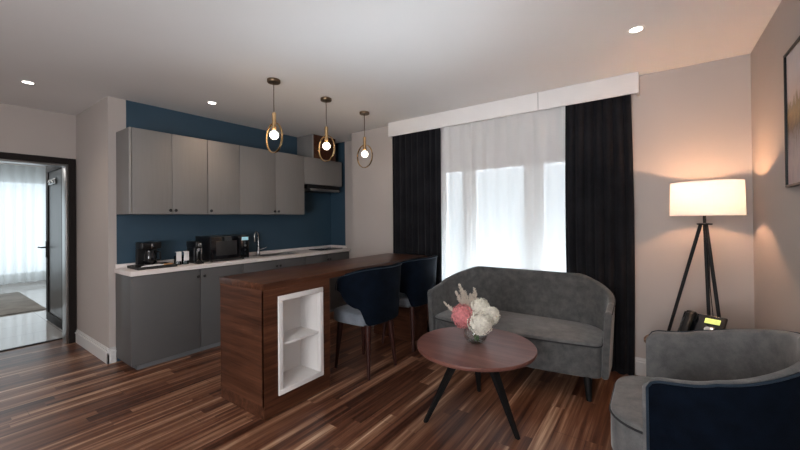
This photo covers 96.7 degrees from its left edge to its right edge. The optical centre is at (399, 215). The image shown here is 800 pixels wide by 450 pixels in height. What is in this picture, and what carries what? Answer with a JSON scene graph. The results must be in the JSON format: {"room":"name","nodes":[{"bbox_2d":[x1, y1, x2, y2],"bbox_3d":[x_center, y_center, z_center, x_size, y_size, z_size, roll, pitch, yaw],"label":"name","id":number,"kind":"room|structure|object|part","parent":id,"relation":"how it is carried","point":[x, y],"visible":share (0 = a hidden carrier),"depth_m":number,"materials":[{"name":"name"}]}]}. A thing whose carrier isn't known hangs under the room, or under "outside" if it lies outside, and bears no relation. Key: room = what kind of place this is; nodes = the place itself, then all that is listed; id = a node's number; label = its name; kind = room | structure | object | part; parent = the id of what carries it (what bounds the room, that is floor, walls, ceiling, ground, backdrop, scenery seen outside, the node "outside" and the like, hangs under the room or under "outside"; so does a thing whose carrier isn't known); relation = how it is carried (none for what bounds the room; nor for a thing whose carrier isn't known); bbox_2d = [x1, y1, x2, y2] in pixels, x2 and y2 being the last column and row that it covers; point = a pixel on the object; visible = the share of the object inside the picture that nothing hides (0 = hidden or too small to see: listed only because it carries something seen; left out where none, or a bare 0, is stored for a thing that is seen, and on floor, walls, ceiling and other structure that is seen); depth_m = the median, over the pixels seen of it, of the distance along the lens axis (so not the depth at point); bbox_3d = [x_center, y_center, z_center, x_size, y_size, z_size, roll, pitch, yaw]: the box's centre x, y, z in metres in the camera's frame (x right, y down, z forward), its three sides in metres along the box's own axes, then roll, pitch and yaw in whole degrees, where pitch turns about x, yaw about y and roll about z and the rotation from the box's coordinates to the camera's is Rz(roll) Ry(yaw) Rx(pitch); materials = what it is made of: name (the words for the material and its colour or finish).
{"room":"hotel room","nodes":[
{"label":"hotel room","id":0,"kind":"room"},
{"bbox_2d":[0,103,76,306],"bbox_3d":[-4.968,0.155,2.955,0.180,2.722,3.406,-1,0,36],"label":"wall","id":1,"kind":"structure","parent":0,"point":[23,130],"depth_m":4.03,"materials":[{"name":"paint"}]},
{"bbox_2d":[0,152,76,343],"bbox_3d":[-4.279,0.418,3.892,0.200,2.195,1.070,-1,0,36],"label":"door frame","id":2,"kind":"structure","parent":1,"relation":"attached to","point":[69,314],"depth_m":4.22,"materials":[{"name":"brown wood"}]},
{"bbox_2d":[76,96,125,361],"bbox_3d":[-3.511,0.148,4.101,1.450,2.722,0.154,-1,0,36],"label":"wall pier","id":3,"kind":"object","parent":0,"point":[97,126],"visible":0.74,"depth_m":3.80,"materials":[{"name":"paint"}]},
{"bbox_2d":[75,329,115,364],"bbox_3d":[-3.390,1.428,3.940,1.144,0.158,0.080,-1,0,36],"label":"baseboard","id":4,"kind":"object","parent":3,"relation":"attached to","point":[107,355],"visible":1,"depth_m":3.78,"materials":[{"name":"white wood"}]},
{"bbox_2d":[116,100,330,360],"bbox_3d":[-2.094,0.140,5.003,0.200,2.722,3.136,-1,0,36],"label":"wall","id":5,"kind":"structure","parent":0,"point":[313,228],"depth_m":4.51,"materials":[{"name":"blue paint"}]},
{"bbox_2d":[116,127,207,214],"bbox_3d":[-2.554,-0.440,3.857,0.399,0.851,0.746,-1,0,36],"label":"upper cabinet","id":6,"kind":"object","parent":5,"relation":"attached to","point":[158,173],"visible":1,"depth_m":3.67,"materials":[{"name":"laminate"}]},
{"bbox_3d":[-2.524,-0.443,3.621,0.020,0.848,0.354,-1,0,36],"label":"cabinet door","id":7,"kind":"part","parent":6,"relation":"part of","materials":[{"name":"laminate"}]},
{"bbox_3d":[-2.312,-0.443,3.916,0.020,0.848,0.364,-1,0,36],"label":"cabinet door","id":8,"kind":"part","parent":6,"relation":"part of","materials":[{"name":"laminate"}]},
{"bbox_2d":[200,140,239,214],"bbox_3d":[-2.223,-0.441,4.317,0.399,0.851,0.382,-1,0,36],"label":"upper cabinet","id":9,"kind":"object","parent":5,"relation":"attached to","point":[223,188],"visible":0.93,"depth_m":4.21,"materials":[{"name":"laminate"}]},
{"bbox_2d":[234,146,303,214],"bbox_3d":[-1.821,-0.441,4.877,0.399,0.851,0.990,-1,0,36],"label":"upper cabinet","id":10,"kind":"object","parent":5,"relation":"attached to","point":[270,183],"visible":0.91,"depth_m":4.72,"materials":[{"name":"laminate"}]},
{"bbox_3d":[-1.829,-0.444,4.588,0.020,0.848,0.507,-1,0,36],"label":"cabinet door","id":11,"kind":"part","parent":10,"relation":"part of","materials":[{"name":"laminate"}]},
{"bbox_3d":[-1.541,-0.444,4.991,0.020,0.848,0.475,-1,0,36],"label":"cabinet door","id":12,"kind":"part","parent":10,"relation":"part of","materials":[{"name":"laminate"}]},
{"bbox_2d":[304,184,338,193],"bbox_3d":[-1.296,-0.416,5.602,0.370,0.100,0.650,-1,0,36],"label":"hood","id":13,"kind":"object","parent":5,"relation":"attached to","point":[309,188],"visible":0.74,"depth_m":5.46,"materials":[{"name":"black metal"}]},
{"bbox_2d":[304,156,341,186],"bbox_3d":[-1.322,-0.668,5.601,0.371,0.399,0.762,-1,0,36],"label":"upper cabinet","id":14,"kind":"object","parent":5,"relation":"attached to","point":[317,171],"visible":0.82,"depth_m":5.46,"materials":[{"name":"laminate"}]},
{"bbox_2d":[297,134,334,160],"bbox_3d":[-1.319,-1.046,5.611,0.372,0.355,0.462,-1,0,36],"label":"box","id":15,"kind":"object","parent":14,"relation":"on","point":[307,145],"visible":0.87,"depth_m":5.44,"materials":[{"name":"brown wood"}]},
{"bbox_3d":[-1.327,-1.046,5.618,0.351,0.355,0.460,-1,0,36],"label":"duct casing","id":16,"kind":"part","parent":15,"relation":"part of","materials":[{"name":"grey paint"}]},
{"bbox_2d":[0,280,639,449],"bbox_3d":[-4.146,1.546,4.247,13.276,0.060,6.760,-1,0,36],"label":"floor","id":17,"kind":"structure","parent":0,"point":[55,395],"depth_m":2.76,"materials":[{"name":"laminate"}]},
{"bbox_2d":[0,292,45,316],"bbox_3d":[-7.458,1.549,5.640,2.470,0.016,2.260,-1,0,36],"label":"area rug","id":18,"kind":"object","parent":17,"relation":"on","point":[14,303],"visible":0.99,"depth_m":6.14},
{"bbox_2d":[0,338,62,351],"bbox_3d":[-4.442,1.514,4.011,0.050,0.008,0.932,-1,0,36],"label":"trim","id":19,"kind":"structure","parent":17,"relation":"on","point":[58,338],"depth_m":4.16,"materials":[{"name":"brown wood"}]},
{"bbox_2d":[115,269,200,369],"bbox_3d":[-2.548,1.041,3.777,0.465,0.913,0.638,-1,0,36],"label":"base cabinet","id":20,"kind":"object","parent":17,"relation":"on","point":[158,316],"visible":0.96,"depth_m":3.59,"materials":[{"name":"wood"}]},
{"bbox_2d":[200,264,242,350],"bbox_3d":[-2.216,1.041,4.240,0.465,0.913,0.495,-1,0,36],"label":"base cabinet","id":21,"kind":"object","parent":17,"relation":"on","point":[209,277],"visible":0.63,"depth_m":4.01,"materials":[{"name":"wood"}]},
{"bbox_2d":[243,256,304,272],"bbox_3d":[-1.793,1.040,4.829,0.465,0.913,0.949,-1,0,36],"label":"base cabinet","id":22,"kind":"object","parent":17,"relation":"on","point":[281,263],"visible":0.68,"depth_m":4.66,"materials":[{"name":"wood"}]},
{"bbox_2d":[114,245,349,276],"bbox_3d":[-1.872,0.540,4.736,0.458,0.086,3.005,-1,0,36],"label":"countertop","id":23,"kind":"structure","parent":22,"relation":"on","point":[122,269],"depth_m":4.24,"materials":[{"name":"stone"}]},
{"bbox_2d":[127,262,176,269],"bbox_3d":[-2.587,0.525,3.717,0.310,0.028,0.350,-1,0,36],"label":"serving tray","id":24,"kind":"object","parent":23,"relation":"on","point":[134,267],"visible":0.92,"depth_m":3.62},
{"bbox_2d":[135,241,160,266],"bbox_3d":[-2.631,0.403,3.731,0.185,0.257,0.192,-1,0,36],"label":"coffee maker","id":25,"kind":"object","parent":24,"relation":"on","point":[145,252],"visible":0.95,"depth_m":3.68,"materials":[{"name":"black plastic"}]},
{"bbox_2d":[174,252,181,264],"bbox_3d":[-2.428,0.465,3.880,0.072,0.146,0.072,-1,0,36],"label":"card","id":26,"kind":"object","parent":23,"relation":"on","point":[178,257],"visible":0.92,"depth_m":3.86,"materials":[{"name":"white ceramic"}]},
{"bbox_2d":[181,251,188,264],"bbox_3d":[-2.383,0.465,3.942,0.072,0.146,0.072,-1,0,36],"label":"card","id":27,"kind":"object","parent":23,"relation":"on","point":[186,253],"visible":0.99,"depth_m":3.92,"materials":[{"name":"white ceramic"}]},
{"bbox_2d":[186,241,203,263],"bbox_3d":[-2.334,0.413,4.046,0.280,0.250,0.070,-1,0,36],"label":"electric kettle","id":28,"kind":"object","parent":23,"relation":"on","point":[193,247],"visible":0.98,"depth_m":4.01,"materials":[{"name":"black plastic"}]},
{"bbox_2d":[196,235,248,261],"bbox_3d":[-2.168,0.391,4.358,0.366,0.295,0.480,-1,0,36],"label":"microwave","id":29,"kind":"object","parent":23,"relation":"on","point":[214,247],"visible":0.94,"depth_m":4.20,"materials":[{"name":"black plastic"}]},
{"bbox_3d":[-2.064,0.383,4.216,0.020,0.275,0.360,-1,0,36],"label":"door","id":30,"kind":"part","parent":29,"relation":"part of","materials":[{"name":"black glass"}]},
{"bbox_3d":[-1.927,0.383,4.408,0.020,0.275,0.107,-1,0,36],"label":"control panel","id":31,"kind":"part","parent":29,"relation":"part of","materials":[{"name":"black plastic"}]},
{"bbox_2d":[254,231,266,254],"bbox_3d":[-1.944,0.373,4.886,0.084,0.332,0.229,-1,0,24],"label":"kitchen faucet","id":32,"kind":"object","parent":23,"relation":"on","point":[255,232],"visible":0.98,"depth_m":4.89,"materials":[{"name":"silver metal"}]},
{"bbox_3d":[-1.956,0.323,4.840,0.022,0.231,0.144,-1,0,1],"label":"spout","id":33,"kind":"part","parent":32,"relation":"part of","materials":[{"name":"silver metal"}]},
{"bbox_2d":[253,252,295,256],"bbox_3d":[-1.715,0.615,4.938,0.264,0.163,0.564,-1,0,36],"label":"sink","id":34,"kind":"object","parent":23,"relation":"in","point":[283,253],"visible":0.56,"depth_m":5.01,"materials":[{"name":"metal"}]},
{"bbox_2d":[257,252,291,255],"bbox_3d":[-1.715,0.618,4.938,0.240,0.158,0.540,-1,0,36],"label":"basin","id":35,"kind":"object","parent":34,"relation":"in","point":[284,253],"depth_m":5.04,"materials":[{"name":"metal"}]},
{"bbox_2d":[309,247,341,250],"bbox_3d":[-1.188,0.529,5.716,0.290,0.015,0.460,-1,0,36],"label":"cooktop","id":36,"kind":"object","parent":23,"relation":"in","point":[325,248],"visible":1,"depth_m":5.68,"materials":[{"name":"glass"}]},
{"bbox_3d":[-1.770,1.020,4.528,0.020,0.860,0.486,-1,0,36],"label":"cabinet door","id":37,"kind":"part","parent":22,"relation":"part of","materials":[{"name":"laminate"}]},
{"bbox_3d":[-1.493,1.019,4.914,0.020,0.860,0.457,-1,0,36],"label":"cabinet door","id":38,"kind":"part","parent":22,"relation":"part of","materials":[{"name":"laminate"}]},
{"bbox_2d":[219,253,427,420],"bbox_3d":[-0.564,0.986,3.647,0.616,0.983,2.264,-1,0,36],"label":"breakfast bar","id":39,"kind":"object","parent":17,"relation":"on","point":[275,323],"visible":0.94,"depth_m":2.84,"materials":[{"name":"brown wood"}]},
{"bbox_3d":[-1.039,0.967,2.994,0.598,0.843,0.640,-1,0,36],"label":"panel","id":40,"kind":"part","parent":39,"relation":"part of","materials":[{"name":"brown wood"}]},
{"bbox_3d":[-0.803,0.963,2.824,0.020,0.843,0.640,-1,0,36],"label":"panel","id":41,"kind":"part","parent":39,"relation":"part of","materials":[{"name":"brown wood"}]},
{"bbox_2d":[283,327,318,345],"bbox_3d":[-0.883,0.979,2.906,0.234,0.018,0.360,-1,0,36],"label":"shelf","id":42,"kind":"object","parent":39,"relation":"attached to","point":[290,334],"depth_m":2.93,"materials":[{"name":"white wood"}]},
{"bbox_2d":[305,251,348,311],"bbox_3d":[-1.254,1.039,5.579,0.465,0.913,0.892,-1,0,36],"label":"base cabinet","id":43,"kind":"object","parent":17,"relation":"on","point":[336,300],"visible":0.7,"depth_m":5.53,"materials":[{"name":"wood"}]},
{"bbox_3d":[-1.229,1.019,5.281,0.020,0.860,0.434,-1,0,36],"label":"cabinet door","id":44,"kind":"part","parent":43,"relation":"part of","materials":[{"name":"laminate"}]},
{"bbox_3d":[-0.969,1.018,5.643,0.020,0.860,0.452,-1,0,36],"label":"cabinet door","id":45,"kind":"part","parent":43,"relation":"part of","materials":[{"name":"laminate"}]},
{"bbox_2d":[334,262,401,380],"bbox_3d":[-0.314,0.969,3.489,0.608,1.014,0.669,-1,0,36],"label":"bar chair","id":46,"kind":"object","parent":17,"relation":"on","point":[371,295],"visible":1,"depth_m":3.24,"materials":[{"name":"blue fabric"}]},
{"bbox_3d":[-0.589,1.238,3.476,0.097,0.480,0.063,-1,0,13],"label":"leg","id":47,"kind":"part","parent":46,"relation":"part of","materials":[{"name":"brown wood"}]},
{"bbox_3d":[-0.354,0.952,3.518,0.510,0.135,0.480,-1,0,36],"label":"seat","id":48,"kind":"part","parent":46,"relation":"part of","materials":[{"name":"grey fabric"}]},
{"bbox_3d":[-0.380,1.238,3.757,0.062,0.480,0.098,-1,0,4],"label":"leg","id":49,"kind":"part","parent":46,"relation":"part of","materials":[{"name":"brown wood"}]},
{"bbox_3d":[-0.283,1.234,3.219,0.064,0.480,0.092,0,0,-29],"label":"leg","id":50,"kind":"part","parent":46,"relation":"part of","materials":[{"name":"brown wood"}]},
{"bbox_3d":[-0.258,0.728,3.448,0.445,0.534,0.648,-1,0,36],"label":"backrest","id":51,"kind":"part","parent":46,"relation":"part of","materials":[{"name":"blue fabric"}]},
{"bbox_3d":[-0.085,1.234,3.508,0.093,0.480,0.063,0,0,-31],"label":"leg","id":52,"kind":"part","parent":46,"relation":"part of","materials":[{"name":"brown wood"}]},
{"bbox_2d":[382,255,437,351],"bbox_3d":[0.110,0.969,4.157,0.608,1.014,0.669,-1,0,36],"label":"bar chair","id":53,"kind":"object","parent":17,"relation":"on","point":[418,275],"visible":0.63,"depth_m":3.87,"materials":[{"name":"blue fabric"}]},
{"bbox_3d":[-0.165,1.238,4.144,0.097,0.480,0.063,-1,0,13],"label":"leg","id":54,"kind":"part","parent":53,"relation":"part of","materials":[{"name":"brown wood"}]},
{"bbox_3d":[0.070,0.952,4.186,0.510,0.135,0.480,-1,0,36],"label":"seat","id":55,"kind":"part","parent":53,"relation":"part of","materials":[{"name":"grey fabric"}]},
{"bbox_3d":[0.141,1.234,3.887,0.064,0.480,0.092,0,0,-29],"label":"leg","id":56,"kind":"part","parent":53,"relation":"part of","materials":[{"name":"brown wood"}]},
{"bbox_3d":[0.166,0.728,4.116,0.445,0.534,0.648,-1,0,36],"label":"backrest","id":57,"kind":"part","parent":53,"relation":"part of","materials":[{"name":"blue fabric"}]},
{"bbox_3d":[0.339,1.233,4.176,0.093,0.480,0.063,0,0,-31],"label":"leg","id":58,"kind":"part","parent":53,"relation":"part of","materials":[{"name":"brown wood"}]},
{"bbox_2d":[417,326,536,439],"bbox_3d":[0.553,1.200,2.608,0.854,0.520,0.854,-1,0,36],"label":"coffee table","id":59,"kind":"object","parent":17,"relation":"on","point":[453,348],"visible":0.91,"depth_m":2.49,"materials":[{"name":"brown wood"}]},
{"bbox_3d":[0.317,1.217,2.555,0.309,0.490,0.072,0,0,-12],"label":"leg","id":60,"kind":"part","parent":59,"relation":"part of","materials":[{"name":"black wood"}]},
{"bbox_3d":[0.619,1.216,2.832,0.072,0.490,0.292,-1,0,16],"label":"leg","id":61,"kind":"part","parent":59,"relation":"part of","materials":[{"name":"black wood"}]},
{"bbox_3d":[0.690,1.213,2.424,0.072,0.490,0.281,0,0,-37],"label":"leg","id":62,"kind":"part","parent":59,"relation":"part of","materials":[{"name":"black wood"}]},
{"bbox_3d":[0.560,0.878,2.640,0.176,0.125,0.176,-1,0,36],"label":"glass vase","id":63,"kind":"object","parent":59,"relation":"on","visible":0},
{"bbox_2d":[444,301,474,337],"bbox_3d":[0.449,0.792,2.708,0.245,0.261,0.052,-1,0,18],"label":"plume","id":64,"kind":"object","parent":63,"relation":"in","point":[445,303],"visible":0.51,"depth_m":2.73},
{"bbox_2d":[458,283,469,308],"bbox_3d":[0.493,0.719,2.684,0.122,0.406,0.077,-1,0,44],"label":"plume","id":65,"kind":"object","parent":63,"relation":"in","point":[463,296],"visible":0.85,"depth_m":2.69},
{"bbox_2d":[451,303,477,340],"bbox_3d":[0.469,0.791,2.655,0.179,0.268,0.178,0,0,-35],"label":"hydrangea","id":66,"kind":"object","parent":63,"relation":"in","point":[462,314],"visible":0.9,"depth_m":2.61,"materials":[{"name":"pink plant"}]},
{"bbox_2d":[455,291,477,337],"bbox_3d":[0.501,0.750,2.698,0.187,0.344,0.070,-1,0,36],"label":"plume","id":67,"kind":"object","parent":63,"relation":"in","point":[456,292],"visible":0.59,"depth_m":2.73},
{"bbox_2d":[464,290,473,311],"bbox_3d":[0.523,0.745,2.691,0.084,0.353,0.102,0,0,-17],"label":"plume","id":68,"kind":"object","parent":63,"relation":"in","point":[467,297],"visible":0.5,"depth_m":2.70},
{"bbox_2d":[469,293,474,336],"bbox_3d":[0.543,0.754,2.683,0.071,0.334,0.077,-1,0,36],"label":"plume","id":69,"kind":"object","parent":63,"relation":"in","point":[470,294],"visible":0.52,"depth_m":2.70},
{"bbox_2d":[470,287,478,336],"bbox_3d":[0.564,0.732,2.679,0.084,0.378,0.081,-1,0,36],"label":"plume","id":70,"kind":"object","parent":63,"relation":"in","point":[474,294],"visible":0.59,"depth_m":2.69},
{"bbox_2d":[467,310,492,335],"bbox_3d":[0.577,0.804,2.572,0.189,0.238,0.175,-1,0,36],"label":"hydrangea","id":71,"kind":"object","parent":63,"relation":"in","point":[479,323],"visible":0.98,"depth_m":2.52,"materials":[{"name":"beige plant"}]},
{"bbox_2d":[471,298,489,340],"bbox_3d":[0.604,0.769,2.667,0.160,0.309,0.160,-1,0,36],"label":"hydrangea","id":72,"kind":"object","parent":63,"relation":"in","point":[481,304],"visible":0.63,"depth_m":2.63,"materials":[{"name":"beige plant"}]},
{"bbox_2d":[474,306,500,340],"bbox_3d":[0.655,0.793,2.627,0.175,0.260,0.145,-1,0,36],"label":"hydrangea","id":73,"kind":"object","parent":63,"relation":"in","point":[491,311],"visible":0.62,"depth_m":2.58,"materials":[{"name":"beige plant"}]},
{"bbox_2d":[427,266,615,401],"bbox_3d":[1.107,1.008,3.399,1.646,0.907,0.734,-1,0,36],"label":"sofa","id":74,"kind":"object","parent":17,"relation":"on","point":[568,318],"visible":0.77,"depth_m":3.35,"materials":[{"name":"grey fabric"}]},
{"bbox_3d":[1.085,1.006,3.369,1.486,0.059,0.648,-1,0,36],"label":"seat","id":75,"kind":"part","parent":74,"relation":"part of","materials":[{"name":"grey fabric"}]},
{"bbox_3d":[1.483,1.359,2.810,0.063,0.191,0.070,-1,0,36],"label":"leg","id":76,"kind":"part","parent":74,"relation":"part of","materials":[{"name":"black wood"}]},
{"bbox_2d":[609,329,799,449],"bbox_3d":[1.603,1.008,1.878,0.835,0.882,0.896,-1,0,36],"label":"armchair","id":77,"kind":"object","parent":17,"relation":"on","point":[716,389],"visible":1,"depth_m":1.64,"materials":[{"name":"grey fabric"}]},
{"bbox_3d":[1.569,1.039,1.903,0.735,0.062,0.716,-1,0,36],"label":"seat","id":78,"kind":"part","parent":77,"relation":"part of","materials":[{"name":"grey fabric"}]},
{"bbox_2d":[667,179,746,330],"bbox_3d":[2.333,0.594,2.757,0.491,1.703,0.544,0,0,-29],"label":"floor lamp","id":79,"kind":"object","parent":17,"relation":"on","point":[715,197],"visible":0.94,"depth_m":2.59,"materials":[{"name":"white fabric"}]},
{"bbox_3d":[2.158,0.753,2.793,0.364,1.390,0.024,-1,0,26],"label":"leg","id":80,"kind":"part","parent":79,"relation":"part of","materials":[{"name":"black metal"}]},
{"bbox_3d":[2.325,0.061,2.713,0.094,0.014,0.094,-1,0,36],"label":"hub plate","id":81,"kind":"part","parent":79,"relation":"part of","materials":[{"name":"black metal"}]},
{"bbox_3d":[2.300,0.751,2.648,0.024,1.387,0.145,-1,0,28],"label":"leg","id":82,"kind":"part","parent":79,"relation":"part of","materials":[{"name":"black metal"}]},
{"bbox_3d":[2.331,-0.129,2.709,0.444,0.255,0.444,-1,0,36],"label":"lamp shade","id":83,"kind":"part","parent":79,"relation":"part of","materials":[{"name":"beige fabric"}]},
{"bbox_3d":[2.463,0.758,2.778,0.249,1.351,0.020,0,0,-35],"label":"power cord","id":84,"kind":"part","parent":79,"relation":"part of","materials":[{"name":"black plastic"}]},
{"bbox_3d":[2.296,0.750,2.554,0.024,1.389,0.306,-1,0,13],"label":"leg","id":85,"kind":"part","parent":79,"relation":"part of","materials":[{"name":"black metal"}]},
{"bbox_3d":[2.016,1.174,2.493,0.500,0.547,0.500,-1,0,36],"label":"side table","id":86,"kind":"object","parent":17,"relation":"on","visible":0},
{"bbox_2d":[678,310,727,330],"bbox_3d":[2.048,0.783,2.421,0.212,0.230,0.242,0,0,-32],"label":"desk telephone","id":87,"kind":"object","parent":86,"relation":"on","point":[691,320],"visible":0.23,"depth_m":2.44,"materials":[{"name":"black plastic"}]},
{"bbox_2d":[331,141,352,257],"bbox_3d":[-0.801,0.132,5.912,0.840,2.722,0.150,-1,0,36],"label":"wall","id":88,"kind":"structure","parent":0,"point":[338,237],"depth_m":5.92,"materials":[{"name":"paint"}]},
{"bbox_2d":[0,0,781,143],"bbox_3d":[-1.460,-1.274,2.315,6.596,0.060,6.760,-1,0,36],"label":"ceiling","id":89,"kind":"structure","parent":0,"point":[392,60],"depth_m":2.69,"materials":[{"name":"paint"}]},
{"bbox_2d":[20,80,35,84],"bbox_3d":[-3.391,-1.216,3.240,0.104,0.007,0.104,-1,0,36],"label":"recessed light","id":90,"kind":"object","parent":89,"relation":"in","point":[22,81],"visible":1,"depth_m":3.24,"materials":[{"name":"white plastic"}]},
{"bbox_2d":[266,77,282,152],"bbox_3d":[-1.149,-0.906,3.244,0.240,0.670,0.116,-1,0,36],"label":"pendant light","id":91,"kind":"object","parent":89,"relation":"hanging from","point":[274,135],"visible":1,"depth_m":3.23,"materials":[{"name":"gold metal"}]},
{"bbox_3d":[-1.148,-0.736,3.243,0.080,0.080,0.080,-1,0,36],"label":"bulb","id":92,"kind":"part","parent":91,"relation":"part of","materials":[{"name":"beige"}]},
{"bbox_2d":[318,97,334,161],"bbox_3d":[-0.779,-0.907,3.759,0.240,0.670,0.116,-1,0,36],"label":"pendant light","id":93,"kind":"object","parent":89,"relation":"hanging from","point":[326,145],"visible":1,"depth_m":3.74,"materials":[{"name":"gold metal"}]},
{"bbox_3d":[-0.777,-0.737,3.758,0.080,0.080,0.080,-1,0,36],"label":"bulb","id":94,"kind":"part","parent":93,"relation":"part of","materials":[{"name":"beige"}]},
{"bbox_2d":[357,111,372,167],"bbox_3d":[-0.423,-0.907,4.255,0.240,0.670,0.116,-1,0,36],"label":"pendant light","id":95,"kind":"object","parent":89,"relation":"hanging from","point":[363,113],"visible":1,"depth_m":4.24,"materials":[{"name":"gold metal"}]},
{"bbox_3d":[-0.422,-0.737,4.254,0.080,0.080,0.080,-1,0,36],"label":"bulb","id":96,"kind":"part","parent":95,"relation":"part of","materials":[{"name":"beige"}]},
{"bbox_2d":[388,72,638,137],"bbox_3d":[1.007,-1.163,3.993,2.785,0.185,0.126,-1,0,36],"label":"curtain pelmet","id":97,"kind":"object","parent":89,"relation":"attached to","point":[626,84],"visible":0.98,"depth_m":3.69,"materials":[{"name":"white paint"}]},
{"bbox_2d":[392,128,441,331],"bbox_3d":[0.209,0.163,4.576,0.736,2.616,0.070,-1,0,36],"label":"curtain","id":98,"kind":"object","parent":97,"relation":"hanging from","point":[416,157],"visible":0.67,"depth_m":4.53,"materials":[{"name":"fabric"}]},
{"bbox_2d":[440,106,565,279],"bbox_3d":[1.095,0.143,3.967,1.540,2.560,0.033,-1,0,36],"label":"sheer curtain","id":99,"kind":"object","parent":97,"relation":"hanging from","point":[503,178],"visible":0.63,"depth_m":3.92,"materials":[{"name":"white fabric"}]},
{"bbox_2d":[565,94,634,375],"bbox_3d":[1.881,0.140,3.372,0.576,2.616,0.070,-1,0,36],"label":"curtain","id":100,"kind":"object","parent":97,"relation":"hanging from","point":[599,179],"visible":0.78,"depth_m":3.33,"materials":[{"name":"fabric"}]},
{"bbox_2d":[627,25,644,33],"bbox_3d":[1.609,-1.270,2.423,0.104,0.007,0.104,-1,0,36],"label":"recessed light","id":101,"kind":"object","parent":89,"relation":"in","point":[638,28],"visible":1,"depth_m":2.42,"materials":[{"name":"white plastic"}]},
{"bbox_2d":[351,54,754,358],"bbox_3d":[1.184,0.103,4.265,4.306,2.722,0.510,-1,0,36],"label":"wall","id":102,"kind":"structure","parent":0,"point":[693,122],"depth_m":3.07,"materials":[{"name":"paint"}]},
{"bbox_2d":[635,357,645,375],"bbox_3d":[1.041,1.385,4.040,4.306,0.158,0.024,-1,0,36],"label":"baseboard","id":103,"kind":"structure","parent":102,"relation":"attached to","point":[640,363],"depth_m":3.22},
{"bbox_2d":[750,0,799,332],"bbox_3d":[1.215,0.080,0.488,0.150,2.722,6.610,-1,0,36],"label":"wall","id":104,"kind":"structure","parent":0,"point":[776,207],"depth_m":2.30,"materials":[{"name":"paint"}]},
{"bbox_2d":[783,36,799,187],"bbox_3d":[1.891,-0.531,1.596,0.026,0.745,1.000,-1,0,36],"label":"framed picture","id":105,"kind":"object","parent":104,"relation":"attached to","point":[791,58],"visible":1,"depth_m":1.92,"materials":[{"name":"black metal"}]},
{"bbox_3d":[-7.317,-1.335,5.499,6.730,0.060,4.800,-1,0,36],"label":"ceiling","id":106,"kind":"structure","parent":0,"visible":0},
{"bbox_2d":[0,162,45,167],"bbox_3d":[-9.572,-1.212,6.995,0.040,0.115,4.580,-1,0,36],"label":"rail","id":107,"kind":"object","parent":106,"relation":"attached to","point":[0,162],"visible":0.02,"depth_m":8.19,"materials":[{"name":"white metal"}]},
{"bbox_2d":[0,164,45,284],"bbox_3d":[-9.521,0.192,7.280,0.105,2.730,3.902,-1,0,36],"label":"sheer curtain","id":108,"kind":"object","parent":107,"relation":"hanging from","point":[22,188],"visible":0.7,"depth_m":8.29,"materials":[{"name":"white fabric"}]},
{"bbox_3d":[-6.363,0.124,6.970,6.530,2.860,1.300,-1,0,36],"label":"wall","id":109,"kind":"structure","parent":0,"visible":0},
{"bbox_2d":[37,166,61,328],"bbox_3d":[-4.857,0.372,4.965,1.130,2.290,0.124,-1,0,36],"label":"door","id":110,"kind":"structure","parent":109,"relation":"in","point":[53,243],"depth_m":5.00,"materials":[{"name":"grey glass"}]},
{"bbox_3d":[-4.935,-0.481,5.027,0.370,0.080,0.016,-1,0,36],"label":"hook plate","id":111,"kind":"part","parent":110,"relation":"part of","materials":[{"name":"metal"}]}
]}

